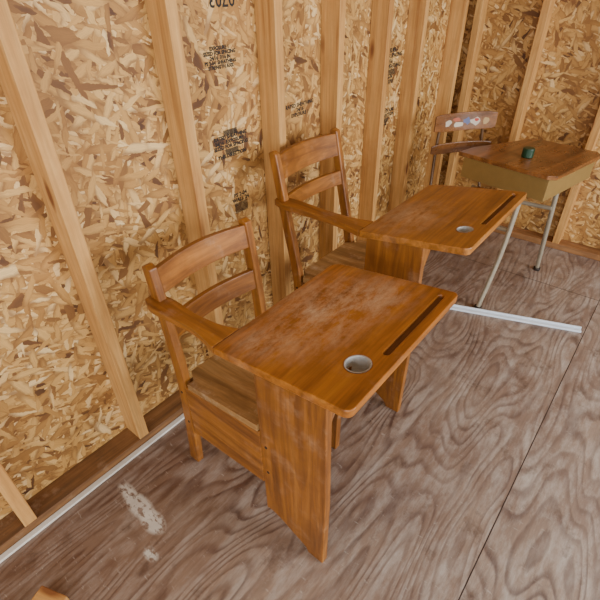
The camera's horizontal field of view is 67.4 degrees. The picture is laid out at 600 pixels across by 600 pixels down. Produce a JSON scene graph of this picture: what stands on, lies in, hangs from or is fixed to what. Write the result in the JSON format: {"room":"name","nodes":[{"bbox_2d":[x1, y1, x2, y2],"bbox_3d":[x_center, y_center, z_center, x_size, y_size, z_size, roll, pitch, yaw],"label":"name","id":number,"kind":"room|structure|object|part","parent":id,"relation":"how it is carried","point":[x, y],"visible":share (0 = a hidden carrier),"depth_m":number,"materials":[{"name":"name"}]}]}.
{"room":"storage shed","nodes":[
{"label":"storage shed","id":0,"kind":"room"},
{"bbox_2d":[0,0,450,519],"bbox_3d":[-0.688,-0.483,1.029,0.020,2.450,5.260,25,43,31],"label":"wall","id":1,"kind":"structure","parent":0,"point":[92,65],"depth_m":1.43,"materials":[{"name":"beige wood"}]},
{"bbox_2d":[203,45,235,70],"bbox_3d":[-0.256,-0.780,1.446,0.001,0.066,0.138,25,43,31],"label":"stamp","id":2,"kind":"object","parent":1,"relation":"attached to","point":[219,48],"visible":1,"depth_m":1.45,"materials":[{"name":"black paint"}]},
{"bbox_2d":[209,0,233,7],"bbox_3d":[-0.239,-0.919,1.377,0.001,0.040,0.106,25,43,31],"label":"stamp","id":3,"kind":"object","parent":1,"relation":"attached to","point":[224,4],"visible":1,"depth_m":1.38,"materials":[{"name":"black paint"}]},
{"bbox_2d":[214,127,247,159],"bbox_3d":[-0.246,-0.563,1.611,0.001,0.095,0.165,25,43,31],"label":"stamp","id":4,"kind":"object","parent":1,"relation":"attached to","point":[235,149],"visible":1,"depth_m":1.61,"materials":[{"name":"black paint"}]},
{"bbox_2d":[233,190,248,213],"bbox_3d":[-0.230,-0.385,1.757,0.001,0.081,0.089,25,43,31],"label":"stamp","id":5,"kind":"object","parent":1,"relation":"attached to","point":[245,206],"visible":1,"depth_m":1.76,"materials":[{"name":"black paint"}]},
{"bbox_2d":[286,98,312,117],"bbox_3d":[0.000,-0.777,1.830,0.001,0.052,0.176,25,43,31],"label":"stamp","id":6,"kind":"object","parent":1,"relation":"attached to","point":[307,101],"visible":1,"depth_m":1.82,"materials":[{"name":"black paint"}]},
{"bbox_2d":[383,107,393,124],"bbox_3d":[0.445,-0.957,2.367,0.001,0.084,0.182,25,43,31],"label":"stamp","id":7,"kind":"object","parent":1,"relation":"attached to","point":[389,114],"visible":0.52,"depth_m":2.39,"materials":[{"name":"black paint"}]},
{"bbox_2d":[388,47,401,83],"bbox_3d":[0.441,-1.155,2.226,0.001,0.161,0.238,25,43,31],"label":"stamp","id":8,"kind":"object","parent":1,"relation":"attached to","point":[391,50],"visible":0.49,"depth_m":2.25,"materials":[{"name":"black paint"}]},
{"bbox_2d":[0,232,599,599],"bbox_3d":[0.820,1.240,0.729,3.902,0.050,5.310,25,43,31],"label":"floor","id":9,"kind":"structure","parent":0,"point":[483,483],"depth_m":1.51,"materials":[{"name":"brown wood"}]},
{"bbox_2d":[31,586,68,599],"bbox_3d":[-0.698,0.846,1.244,0.090,0.038,0.068,11,37,16],"label":"block","id":10,"kind":"object","parent":9,"relation":"on","point":[44,593],"visible":1,"depth_m":1.25,"materials":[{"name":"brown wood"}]},
{"bbox_2d":[0,390,182,554],"bbox_3d":[-0.634,0.523,1.695,0.088,0.038,5.239,25,43,31],"label":"plate","id":11,"kind":"object","parent":9,"relation":"on","point":[62,490],"visible":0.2,"depth_m":1.56,"materials":[{"name":"brown wood"}]},
{"bbox_2d":[0,463,36,526],"bbox_3d":[-0.898,-0.279,0.751,0.088,2.372,0.038,25,43,31],"label":"stud","id":12,"kind":"object","parent":11,"relation":"on","point":[9,491],"visible":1,"depth_m":1.34,"materials":[{"name":"brown wood"}]},
{"bbox_2d":[0,0,148,438],"bbox_3d":[-0.632,-0.472,1.014,0.088,2.372,0.038,25,43,31],"label":"stud","id":13,"kind":"object","parent":11,"relation":"on","point":[16,80],"visible":1,"depth_m":1.15,"materials":[{"name":"brown wood"}]},
{"bbox_2d":[145,0,223,357],"bbox_3d":[-0.366,-0.665,1.278,0.088,2.372,0.038,25,43,31],"label":"stud","id":14,"kind":"object","parent":11,"relation":"on","point":[163,15],"visible":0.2,"depth_m":1.35,"materials":[{"name":"brown wood"}]},
{"bbox_2d":[254,0,290,304],"bbox_3d":[-0.102,-0.857,1.539,0.088,2.372,0.038,25,43,31],"label":"stud","id":15,"kind":"object","parent":11,"relation":"on","point":[268,13],"visible":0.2,"depth_m":1.64,"materials":[{"name":"brown wood"}]},
{"bbox_2d":[319,0,345,259],"bbox_3d":[0.128,-1.024,1.767,0.088,2.372,0.038,25,43,31],"label":"stud","id":16,"kind":"object","parent":11,"relation":"on","point":[333,12],"visible":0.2,"depth_m":1.85,"materials":[{"name":"brown wood"}]},
{"bbox_2d":[357,0,394,240],"bbox_3d":[0.359,-1.191,1.995,0.088,2.372,0.038,25,43,31],"label":"stud","id":17,"kind":"object","parent":11,"relation":"on","point":[382,10],"visible":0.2,"depth_m":2.15,"materials":[{"name":"brown wood"}]},
{"bbox_2d":[388,0,429,211],"bbox_3d":[0.574,-1.347,2.208,0.088,2.372,0.038,25,43,31],"label":"stud","id":18,"kind":"object","parent":11,"relation":"on","point":[418,9],"visible":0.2,"depth_m":2.38,"materials":[{"name":"brown wood"}]},
{"bbox_2d":[423,0,468,188],"bbox_3d":[0.877,-1.567,2.508,0.088,2.372,0.038,25,43,31],"label":"stud","id":19,"kind":"object","parent":11,"relation":"on","point":[458,9],"visible":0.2,"depth_m":2.65,"materials":[{"name":"brown wood"}]},
{"bbox_2d":[0,413,184,562],"bbox_3d":[-0.571,0.540,1.693,0.020,0.010,4.900,25,43,31],"label":"trim","id":20,"kind":"structure","parent":9,"relation":"on","point":[61,511],"depth_m":1.53,"materials":[{"name":"white paint"}]},
{"bbox_2d":[142,217,456,562],"bbox_3d":[-0.010,0.257,1.381,0.691,0.817,0.502,25,43,31],"label":"desk","id":21,"kind":"object","parent":9,"relation":"on","point":[275,390],"visible":1,"depth_m":1.17,"materials":[{"name":"brown wood"}]},
{"bbox_3d":[-0.374,0.246,1.405,0.078,0.817,0.026,25,43,31],"label":"post","id":22,"kind":"part","parent":21,"relation":"part of","materials":[{"name":"brown wood"}]},
{"bbox_3d":[-0.293,0.045,1.183,0.287,0.034,0.091,25,43,31],"label":"arm","id":23,"kind":"part","parent":21,"relation":"part of","materials":[{"name":"brown wood"}]},
{"bbox_3d":[-0.120,0.208,1.403,0.330,0.062,0.383,25,43,31],"label":"seat","id":24,"kind":"part","parent":21,"relation":"part of","materials":[{"name":"brown wood"}]},
{"bbox_3d":[-0.151,0.085,1.626,0.078,0.817,0.026,25,43,31],"label":"post","id":25,"kind":"part","parent":21,"relation":"part of","materials":[{"name":"brown wood"}]},
{"bbox_3d":[-0.014,0.448,1.193,0.221,0.724,0.023,25,43,31],"label":"support panel","id":26,"kind":"part","parent":21,"relation":"part of","materials":[{"name":"brown wood"}]},
{"bbox_3d":[0.121,0.362,1.554,0.046,0.440,0.026,25,43,31],"label":"leg","id":27,"kind":"part","parent":21,"relation":"part of","materials":[{"name":"brown wood"}]},
{"bbox_2d":[269,127,526,411],"bbox_3d":[0.337,-0.117,1.796,0.768,0.932,0.513,25,43,31],"label":"desk","id":28,"kind":"object","parent":9,"relation":"on","point":[443,218],"visible":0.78,"depth_m":1.56,"materials":[{"name":"brown wood"}]},
{"bbox_3d":[-0.042,-0.122,1.813,0.143,0.932,0.026,25,43,31],"label":"post","id":29,"kind":"part","parent":28,"relation":"part of","materials":[{"name":"brown wood"}]},
{"bbox_3d":[0.071,-0.307,1.587,0.379,0.032,0.091,25,43,31],"label":"arm","id":30,"kind":"part","parent":28,"relation":"part of","materials":[{"name":"brown wood"}]},
{"bbox_3d":[0.222,-0.140,1.824,0.293,0.059,0.394,25,43,31],"label":"seat","id":31,"kind":"part","parent":28,"relation":"part of","materials":[{"name":"brown wood"}]},
{"bbox_3d":[0.189,-0.289,2.041,0.143,0.932,0.026,25,43,31],"label":"post","id":32,"kind":"part","parent":28,"relation":"part of","materials":[{"name":"brown wood"}]},
{"bbox_3d":[0.313,0.100,1.639,0.209,0.762,0.023,25,43,31],"label":"support panel","id":33,"kind":"part","parent":28,"relation":"part of","materials":[{"name":"brown wood"}]},
{"bbox_2d":[429,111,599,308],"bbox_3d":[1.021,-0.509,2.401,0.636,0.845,0.712,-26,42,-30],"label":"school desk","id":34,"kind":"object","parent":9,"relation":"on","point":[554,168],"visible":0.69,"depth_m":2.16,"materials":[{"name":"brown wood"}]},
{"bbox_3d":[0.727,-0.764,2.424,0.023,0.408,0.078,12,38,18],"label":"post","id":35,"kind":"part","parent":34,"relation":"part of","materials":[{"name":"brown wood"}]},
{"bbox_3d":[1.001,-0.804,2.472,0.078,0.408,0.023,28,45,34],"label":"post","id":36,"kind":"part","parent":34,"relation":"part of","materials":[{"name":"brown wood"}]},
{"bbox_3d":[0.972,-0.214,2.209,0.134,0.573,0.027,-22,40,-26],"label":"leg","id":37,"kind":"part","parent":34,"relation":"part of","materials":[{"name":"metal"}]},
{"bbox_3d":[0.892,-0.437,2.315,0.028,0.038,0.447,-19,39,-24],"label":"rail","id":38,"kind":"part","parent":34,"relation":"part of","materials":[{"name":"wood"}]},
{"bbox_3d":[1.158,-0.565,2.486,0.447,0.038,0.028,28,45,34],"label":"rail","id":39,"kind":"part","parent":34,"relation":"part of","materials":[{"name":"wood"}]},
{"bbox_2d":[521,146,534,157],"bbox_3d":[1.064,-0.689,2.099,0.052,0.042,0.052,25,43,31],"label":"cup","id":40,"kind":"object","parent":34,"relation":"on","point":[527,152],"visible":1,"depth_m":2.08,"materials":[{"name":"ceramic"}]},
{"bbox_3d":[1.354,-0.398,2.456,0.134,0.573,0.027,-30,45,-34],"label":"leg","id":41,"kind":"part","parent":34,"relation":"part of","materials":[{"name":"metal"}]},
{"bbox_2d":[450,304,581,332],"bbox_3d":[1.064,0.087,2.273,0.640,0.022,0.028,11,37,16],"label":"metal strip","id":42,"kind":"object","parent":9,"relation":"on","point":[534,321],"visible":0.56,"depth_m":2.26,"materials":[{"name":"silver metal"}]},
{"bbox_2d":[493,223,599,260],"bbox_3d":[2.479,0.027,2.307,3.742,0.038,0.088,25,43,31],"label":"plate","id":43,"kind":"object","parent":9,"relation":"on","point":[582,250],"depth_m":2.85,"materials":[{"name":"brown wood"}]},
{"bbox_2d":[444,0,488,185],"bbox_3d":[1.027,-1.614,2.570,0.038,2.372,0.088,25,43,31],"label":"stud","id":44,"kind":"object","parent":43,"relation":"on","point":[481,8],"visible":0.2,"depth_m":2.72,"materials":[{"name":"brown wood"}]},
{"bbox_2d":[497,0,555,189],"bbox_3d":[1.298,-1.489,2.387,0.038,2.372,0.088,25,43,31],"label":"stud","id":45,"kind":"object","parent":43,"relation":"on","point":[547,8],"visible":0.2,"depth_m":2.50,"materials":[{"name":"brown wood"}]},
{"bbox_2d":[552,106,599,243],"bbox_3d":[1.616,-1.343,2.174,0.038,2.372,0.088,25,43,31],"label":"stud","id":46,"kind":"object","parent":43,"relation":"on","point":[593,137],"visible":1,"depth_m":2.66,"materials":[{"name":"brown wood"}]},
{"bbox_2d":[438,0,599,248],"bbox_3d":[2.460,-0.995,1.663,3.832,2.450,0.020,25,43,31],"label":"wall","id":47,"kind":"structure","parent":0,"point":[564,102],"depth_m":2.60,"materials":[{"name":"beige wood"}]}
]}

